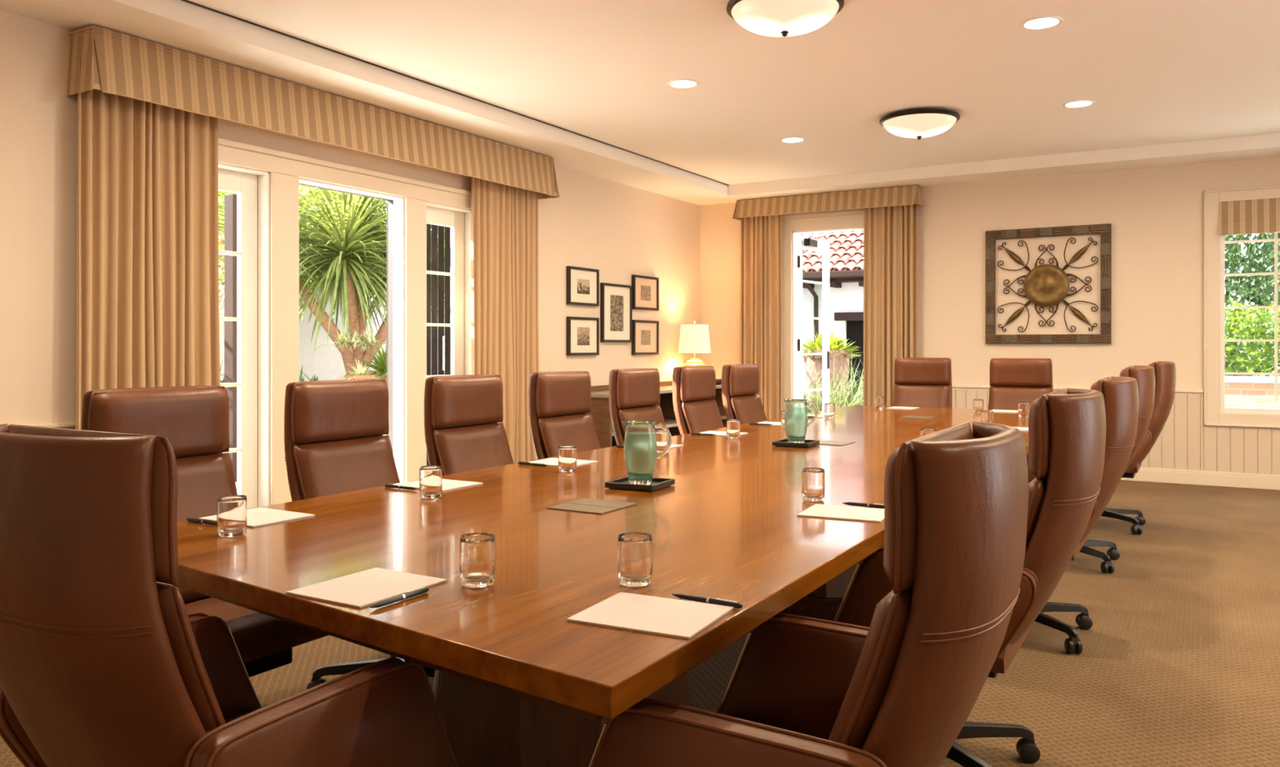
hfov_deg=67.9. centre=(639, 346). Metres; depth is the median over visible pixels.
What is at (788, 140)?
recessed light
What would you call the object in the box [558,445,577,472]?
water glass
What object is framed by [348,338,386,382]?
potted plant
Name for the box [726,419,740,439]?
water glass
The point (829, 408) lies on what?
water glass
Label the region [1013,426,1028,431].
notepad
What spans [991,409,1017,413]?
notepad
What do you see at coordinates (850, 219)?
trim
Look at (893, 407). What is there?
notepad
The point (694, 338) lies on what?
table lamp
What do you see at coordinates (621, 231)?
wall
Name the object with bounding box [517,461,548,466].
pen
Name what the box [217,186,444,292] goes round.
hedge
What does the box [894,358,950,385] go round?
cushion
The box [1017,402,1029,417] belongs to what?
water glass
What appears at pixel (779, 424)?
notepad
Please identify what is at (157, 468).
cushion
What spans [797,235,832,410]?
door
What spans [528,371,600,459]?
office chair
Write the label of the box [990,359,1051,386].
cushion
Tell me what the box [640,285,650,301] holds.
print
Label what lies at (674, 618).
notepad
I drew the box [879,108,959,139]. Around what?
ceiling light
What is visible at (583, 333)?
print
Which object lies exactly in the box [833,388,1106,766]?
office chair
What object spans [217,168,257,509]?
window frame
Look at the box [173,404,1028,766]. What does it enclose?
conference table
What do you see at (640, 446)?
water pitcher
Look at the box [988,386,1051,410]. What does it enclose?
lumbar cushion
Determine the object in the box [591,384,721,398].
countertop
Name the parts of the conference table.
under frame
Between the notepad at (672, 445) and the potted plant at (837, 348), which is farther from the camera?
the potted plant at (837, 348)
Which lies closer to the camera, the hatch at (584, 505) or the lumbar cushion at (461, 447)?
the hatch at (584, 505)
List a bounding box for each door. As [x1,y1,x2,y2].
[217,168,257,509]
[383,202,387,435]
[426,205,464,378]
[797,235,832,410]
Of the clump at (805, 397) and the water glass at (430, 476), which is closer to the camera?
the water glass at (430, 476)
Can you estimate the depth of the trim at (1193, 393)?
8.80 m
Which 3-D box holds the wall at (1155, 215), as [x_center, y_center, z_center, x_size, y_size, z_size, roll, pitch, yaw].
[4.065,-0.325,8.797,8.100,3.050,0.160,0,0,31]
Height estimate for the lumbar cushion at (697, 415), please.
0.415 m
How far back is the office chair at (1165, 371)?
6.00 m
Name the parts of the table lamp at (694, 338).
lamp shade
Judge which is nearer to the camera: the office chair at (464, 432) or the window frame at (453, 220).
the office chair at (464, 432)
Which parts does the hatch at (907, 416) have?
lid, lid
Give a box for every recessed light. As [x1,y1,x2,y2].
[666,79,699,88]
[779,137,805,142]
[1019,15,1063,30]
[1062,99,1095,108]
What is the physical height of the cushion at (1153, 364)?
0.206 m
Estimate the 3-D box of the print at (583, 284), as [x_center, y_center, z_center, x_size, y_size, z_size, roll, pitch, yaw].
[-0.514,-0.546,8.655,0.001,0.135,0.200,0,0,31]
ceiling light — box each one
[726,0,844,37]
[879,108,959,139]
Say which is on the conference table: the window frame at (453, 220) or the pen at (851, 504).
the pen at (851, 504)
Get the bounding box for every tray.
[604,476,675,491]
[772,439,819,448]
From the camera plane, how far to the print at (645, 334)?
9.62 m
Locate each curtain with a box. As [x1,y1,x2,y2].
[75,58,220,430]
[471,177,538,463]
[740,214,782,420]
[862,204,918,406]
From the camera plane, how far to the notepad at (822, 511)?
2.60 m
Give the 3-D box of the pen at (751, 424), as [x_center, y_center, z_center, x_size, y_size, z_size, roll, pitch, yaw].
[0.705,0.453,5.546,0.144,0.013,0.011,0,0,31]
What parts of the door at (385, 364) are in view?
frame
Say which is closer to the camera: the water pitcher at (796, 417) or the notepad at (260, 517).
the notepad at (260, 517)
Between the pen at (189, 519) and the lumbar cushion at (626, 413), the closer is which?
the pen at (189, 519)
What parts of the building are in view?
door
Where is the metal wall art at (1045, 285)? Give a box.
[985,223,1111,343]
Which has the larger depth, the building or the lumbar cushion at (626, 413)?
the building
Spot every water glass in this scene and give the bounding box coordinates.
[217,494,247,537]
[419,465,442,498]
[459,533,495,588]
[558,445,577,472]
[617,532,652,587]
[654,430,669,453]
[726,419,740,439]
[781,410,785,427]
[801,467,825,502]
[824,403,835,418]
[874,395,884,408]
[920,428,936,437]
[973,399,983,413]
[980,410,993,423]
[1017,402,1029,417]
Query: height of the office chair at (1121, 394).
1.074 m
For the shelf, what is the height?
0.030 m
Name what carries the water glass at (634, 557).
on the conference table
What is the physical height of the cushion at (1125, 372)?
0.206 m
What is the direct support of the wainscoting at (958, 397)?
attached to the wall at (1155, 215)
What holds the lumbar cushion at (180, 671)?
on the office chair at (104, 661)
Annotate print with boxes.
[566,266,599,306]
[566,316,599,355]
[577,278,589,294]
[577,327,589,345]
[600,282,631,342]
[631,275,658,311]
[631,320,658,355]
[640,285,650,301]
[640,329,650,345]
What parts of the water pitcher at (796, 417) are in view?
handle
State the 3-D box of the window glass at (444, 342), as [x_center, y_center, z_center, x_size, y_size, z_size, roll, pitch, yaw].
[-1.908,-0.125,9.264,0.373,2.750,0.102,0,0,-11]
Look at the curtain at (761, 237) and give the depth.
10.21 m
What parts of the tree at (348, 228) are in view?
crown, crown, crown, crown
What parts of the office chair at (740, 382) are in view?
frame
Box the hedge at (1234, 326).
[1224,297,1279,377]
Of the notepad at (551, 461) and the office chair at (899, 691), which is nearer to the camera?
the office chair at (899, 691)
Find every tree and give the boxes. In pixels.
[217,184,444,373]
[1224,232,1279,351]
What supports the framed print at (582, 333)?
attached to the wall at (621, 231)
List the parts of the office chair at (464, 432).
frame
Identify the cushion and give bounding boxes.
[8,426,177,583]
[88,387,229,457]
[155,582,226,733]
[291,381,388,444]
[293,435,399,499]
[431,376,502,428]
[433,422,513,475]
[536,372,591,417]
[537,413,600,457]
[616,369,660,408]
[618,405,665,435]
[680,367,715,401]
[681,399,724,433]
[729,364,759,396]
[731,395,767,424]
[828,586,913,749]
[883,423,974,593]
[892,384,950,408]
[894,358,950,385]
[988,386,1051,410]
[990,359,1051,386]
[1025,475,1048,549]
[1027,389,1067,479]
[1090,377,1111,399]
[1119,367,1129,377]
[1148,362,1155,388]
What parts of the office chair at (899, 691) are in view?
armrest, armrest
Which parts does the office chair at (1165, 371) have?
seat, armrest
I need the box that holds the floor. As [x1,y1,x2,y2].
[0,480,1279,766]
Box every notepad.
[200,507,315,528]
[285,568,447,608]
[395,479,483,491]
[528,457,597,466]
[566,592,733,639]
[669,444,683,448]
[700,431,747,435]
[757,422,781,426]
[796,504,884,522]
[807,414,838,417]
[885,406,919,409]
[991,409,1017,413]
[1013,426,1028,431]
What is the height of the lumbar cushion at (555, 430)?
0.415 m
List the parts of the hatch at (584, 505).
lid, lid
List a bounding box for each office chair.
[0,423,458,766]
[81,386,328,677]
[284,379,435,689]
[423,374,513,475]
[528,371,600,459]
[588,421,1028,766]
[608,368,665,445]
[672,366,724,435]
[721,364,767,424]
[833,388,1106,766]
[892,357,951,408]
[987,358,1053,463]
[1027,365,1155,573]
[1027,376,1138,653]
[1101,361,1176,534]
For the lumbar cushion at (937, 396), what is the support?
on the office chair at (919, 382)
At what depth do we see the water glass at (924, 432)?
4.19 m
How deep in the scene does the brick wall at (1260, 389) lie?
10.60 m
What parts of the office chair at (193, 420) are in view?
frame, seat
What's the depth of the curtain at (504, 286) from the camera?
7.59 m
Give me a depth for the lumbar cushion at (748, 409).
6.47 m
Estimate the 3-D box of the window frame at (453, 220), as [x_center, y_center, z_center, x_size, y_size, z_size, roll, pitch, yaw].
[-1.528,0.072,7.218,0.042,2.240,0.535,0,0,31]
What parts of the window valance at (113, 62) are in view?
return panel, hem cord, return panel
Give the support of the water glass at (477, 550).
on the conference table
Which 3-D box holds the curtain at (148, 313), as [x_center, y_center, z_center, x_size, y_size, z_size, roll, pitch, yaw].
[-2.586,-0.116,5.025,0.098,2.608,0.811,0,0,31]
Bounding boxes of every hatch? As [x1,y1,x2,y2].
[546,498,637,514]
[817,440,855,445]
[900,415,934,419]
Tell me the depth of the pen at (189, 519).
2.46 m
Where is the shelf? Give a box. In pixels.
[612,415,726,435]
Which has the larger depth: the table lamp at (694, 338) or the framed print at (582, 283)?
the table lamp at (694, 338)
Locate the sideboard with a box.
[588,381,726,448]
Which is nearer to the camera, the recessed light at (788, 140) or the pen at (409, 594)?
the pen at (409, 594)
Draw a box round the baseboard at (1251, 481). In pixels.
[1120,467,1279,490]
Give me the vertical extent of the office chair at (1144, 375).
1.094 m
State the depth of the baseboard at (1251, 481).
8.19 m
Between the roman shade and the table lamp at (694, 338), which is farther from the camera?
the table lamp at (694, 338)
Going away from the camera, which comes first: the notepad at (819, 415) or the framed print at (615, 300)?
the notepad at (819, 415)
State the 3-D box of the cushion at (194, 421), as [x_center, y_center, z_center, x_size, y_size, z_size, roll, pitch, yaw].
[-1.434,0.233,2.862,0.070,0.206,0.436,0,0,31]
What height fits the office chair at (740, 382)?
1.074 m
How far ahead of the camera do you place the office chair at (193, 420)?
2.81 m
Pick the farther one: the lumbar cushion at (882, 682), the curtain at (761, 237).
the curtain at (761, 237)
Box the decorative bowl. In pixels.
[715,378,721,385]
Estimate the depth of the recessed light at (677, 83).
6.13 m
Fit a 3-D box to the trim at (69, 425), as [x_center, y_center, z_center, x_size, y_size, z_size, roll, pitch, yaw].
[-2.181,0.402,5.862,0.028,0.047,11.260,0,0,31]
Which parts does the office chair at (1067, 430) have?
armrest, seat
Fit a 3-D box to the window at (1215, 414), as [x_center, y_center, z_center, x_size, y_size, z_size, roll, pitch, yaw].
[5.681,-0.332,7.819,1.788,2.025,0.194,0,0,31]
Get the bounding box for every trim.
[26,422,75,429]
[217,137,471,505]
[782,209,863,410]
[951,385,1203,395]
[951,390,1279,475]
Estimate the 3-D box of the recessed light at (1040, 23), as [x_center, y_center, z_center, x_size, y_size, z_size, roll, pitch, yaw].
[2.106,-1.696,4.983,0.212,0.007,0.212,0,0,31]
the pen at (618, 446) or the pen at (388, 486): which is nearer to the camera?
the pen at (388, 486)
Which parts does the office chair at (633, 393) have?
frame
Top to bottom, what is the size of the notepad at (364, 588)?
0.004 m
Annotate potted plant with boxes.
[337,359,382,380]
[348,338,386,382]
[802,331,860,404]
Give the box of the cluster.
[311,327,386,354]
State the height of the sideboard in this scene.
0.835 m
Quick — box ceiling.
[0,0,1279,205]
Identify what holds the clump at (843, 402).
on the ground
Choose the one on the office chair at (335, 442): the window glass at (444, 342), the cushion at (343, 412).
the cushion at (343, 412)
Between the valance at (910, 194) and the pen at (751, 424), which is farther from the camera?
the valance at (910, 194)
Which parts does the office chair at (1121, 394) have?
armrest, seat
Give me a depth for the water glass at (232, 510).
2.28 m
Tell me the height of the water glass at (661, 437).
0.094 m
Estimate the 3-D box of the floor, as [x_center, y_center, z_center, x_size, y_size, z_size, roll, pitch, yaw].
[1.153,1.260,3.885,8.100,0.120,11.580,0,0,31]
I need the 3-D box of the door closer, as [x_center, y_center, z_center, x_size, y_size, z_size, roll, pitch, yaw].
[1.871,-1.139,10.275,0.190,0.098,0.422,0,0,-4]
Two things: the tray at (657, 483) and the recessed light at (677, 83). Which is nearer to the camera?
the tray at (657, 483)
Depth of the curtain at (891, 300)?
9.53 m
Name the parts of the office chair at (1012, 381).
frame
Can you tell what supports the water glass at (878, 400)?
on the conference table
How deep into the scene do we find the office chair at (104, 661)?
1.34 m
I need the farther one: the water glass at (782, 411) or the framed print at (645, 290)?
the framed print at (645, 290)
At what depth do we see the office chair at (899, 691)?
1.34 m
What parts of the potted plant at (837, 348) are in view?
pot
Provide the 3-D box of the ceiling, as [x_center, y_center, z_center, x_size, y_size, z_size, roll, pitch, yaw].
[1.153,-1.720,3.885,7.780,0.260,11.260,0,0,31]
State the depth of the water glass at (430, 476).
2.86 m
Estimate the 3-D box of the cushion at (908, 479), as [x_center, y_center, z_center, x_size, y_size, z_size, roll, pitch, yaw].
[0.467,0.239,1.508,0.070,0.206,0.436,0,0,31]
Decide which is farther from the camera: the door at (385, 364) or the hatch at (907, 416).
the door at (385, 364)
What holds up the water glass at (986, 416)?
on the conference table
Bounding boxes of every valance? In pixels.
[66,24,559,199]
[732,185,924,220]
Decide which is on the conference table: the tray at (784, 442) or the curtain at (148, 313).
the tray at (784, 442)
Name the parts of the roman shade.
head rail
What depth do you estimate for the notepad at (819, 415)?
6.25 m
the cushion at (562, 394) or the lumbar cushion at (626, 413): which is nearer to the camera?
the cushion at (562, 394)
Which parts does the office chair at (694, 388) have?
frame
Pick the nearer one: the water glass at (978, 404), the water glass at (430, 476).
the water glass at (430, 476)
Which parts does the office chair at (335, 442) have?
frame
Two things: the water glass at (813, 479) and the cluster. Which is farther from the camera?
the cluster
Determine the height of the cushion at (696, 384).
0.206 m
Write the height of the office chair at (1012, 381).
1.110 m
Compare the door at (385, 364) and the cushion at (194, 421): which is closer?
the cushion at (194, 421)
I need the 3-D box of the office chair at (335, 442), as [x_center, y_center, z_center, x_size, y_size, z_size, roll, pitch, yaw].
[-0.828,0.663,3.336,0.834,1.074,0.681,0,0,35]
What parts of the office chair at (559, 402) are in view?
frame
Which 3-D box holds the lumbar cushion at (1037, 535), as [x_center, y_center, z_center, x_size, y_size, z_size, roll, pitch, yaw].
[1.036,0.542,2.583,0.196,0.415,0.436,0,0,31]
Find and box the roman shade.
[1219,198,1279,235]
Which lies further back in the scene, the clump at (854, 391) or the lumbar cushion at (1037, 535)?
the clump at (854, 391)
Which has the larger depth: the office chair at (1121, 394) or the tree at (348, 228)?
the tree at (348, 228)
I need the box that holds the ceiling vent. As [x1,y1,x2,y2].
[181,0,731,185]
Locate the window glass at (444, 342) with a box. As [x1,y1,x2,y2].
[426,223,450,466]
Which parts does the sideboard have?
panel, rail, panel, panel, panel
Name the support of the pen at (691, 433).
on the conference table
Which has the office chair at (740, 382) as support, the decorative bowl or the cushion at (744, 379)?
the cushion at (744, 379)
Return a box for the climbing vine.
[218,217,305,316]
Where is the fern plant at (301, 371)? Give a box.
[298,365,318,382]
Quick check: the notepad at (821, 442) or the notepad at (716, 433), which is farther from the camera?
the notepad at (716, 433)
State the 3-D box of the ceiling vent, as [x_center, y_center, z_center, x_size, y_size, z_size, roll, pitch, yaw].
[-1.626,-1.698,5.655,0.047,0.004,10.070,0,0,31]
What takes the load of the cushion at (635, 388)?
on the office chair at (633, 393)
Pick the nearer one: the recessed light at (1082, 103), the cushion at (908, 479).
the cushion at (908, 479)
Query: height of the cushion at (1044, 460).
0.206 m
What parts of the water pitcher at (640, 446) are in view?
handle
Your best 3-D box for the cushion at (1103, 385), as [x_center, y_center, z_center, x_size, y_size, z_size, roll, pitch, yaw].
[1.865,0.233,3.835,0.070,0.206,0.436,0,0,31]
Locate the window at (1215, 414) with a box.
[1204,185,1279,428]
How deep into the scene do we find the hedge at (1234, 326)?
11.33 m
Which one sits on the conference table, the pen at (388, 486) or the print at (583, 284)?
the pen at (388, 486)
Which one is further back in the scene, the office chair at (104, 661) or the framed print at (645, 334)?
the framed print at (645, 334)
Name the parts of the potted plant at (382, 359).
pot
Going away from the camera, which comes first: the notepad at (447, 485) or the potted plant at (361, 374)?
the notepad at (447, 485)
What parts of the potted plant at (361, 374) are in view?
pot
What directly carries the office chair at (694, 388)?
on the floor
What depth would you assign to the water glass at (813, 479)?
2.80 m
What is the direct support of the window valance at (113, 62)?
attached to the wall at (621, 231)
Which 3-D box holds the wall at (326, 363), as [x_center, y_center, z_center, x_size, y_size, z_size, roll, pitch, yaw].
[-5.756,0.215,10.389,0.300,2.070,20.000,0,0,31]
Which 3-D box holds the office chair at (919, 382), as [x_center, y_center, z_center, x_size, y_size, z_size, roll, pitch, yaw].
[2.114,0.645,7.306,0.681,1.110,0.834,0,0,35]
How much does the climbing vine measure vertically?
1.449 m
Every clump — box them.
[802,351,859,412]
[802,355,863,413]
[808,354,863,406]
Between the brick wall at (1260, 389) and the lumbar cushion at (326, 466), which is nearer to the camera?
the lumbar cushion at (326, 466)
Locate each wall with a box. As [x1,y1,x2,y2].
[0,9,700,505]
[218,277,444,383]
[700,156,1279,475]
[1224,376,1279,408]
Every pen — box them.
[186,517,217,525]
[369,586,429,608]
[384,484,417,490]
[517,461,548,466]
[616,444,623,448]
[671,593,742,608]
[690,432,715,435]
[749,422,772,425]
[842,502,884,508]
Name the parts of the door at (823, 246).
handle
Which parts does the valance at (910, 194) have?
return panel, hem cord, welt cord, return panel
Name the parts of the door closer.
closer arm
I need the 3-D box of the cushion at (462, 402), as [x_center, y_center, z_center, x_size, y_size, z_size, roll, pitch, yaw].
[-0.730,0.233,4.072,0.070,0.206,0.436,0,0,31]
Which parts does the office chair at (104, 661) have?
armrest, seat, armrest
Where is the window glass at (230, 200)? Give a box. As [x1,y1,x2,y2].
[224,194,237,491]
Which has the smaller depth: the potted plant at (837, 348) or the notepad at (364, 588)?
the notepad at (364, 588)
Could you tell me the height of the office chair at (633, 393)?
1.074 m
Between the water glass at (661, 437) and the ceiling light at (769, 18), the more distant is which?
the ceiling light at (769, 18)
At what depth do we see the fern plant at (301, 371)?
10.97 m
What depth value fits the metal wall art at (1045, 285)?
8.81 m
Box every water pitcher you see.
[622,420,671,484]
[782,399,817,443]
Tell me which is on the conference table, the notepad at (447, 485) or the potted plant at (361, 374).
the notepad at (447, 485)
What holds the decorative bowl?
on the sideboard
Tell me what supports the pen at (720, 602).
on the conference table
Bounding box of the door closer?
[804,235,826,248]
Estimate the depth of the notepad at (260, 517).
2.54 m
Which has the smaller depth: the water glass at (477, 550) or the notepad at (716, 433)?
the water glass at (477, 550)
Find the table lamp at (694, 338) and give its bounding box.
[678,320,711,366]
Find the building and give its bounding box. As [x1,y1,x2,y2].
[799,230,863,399]

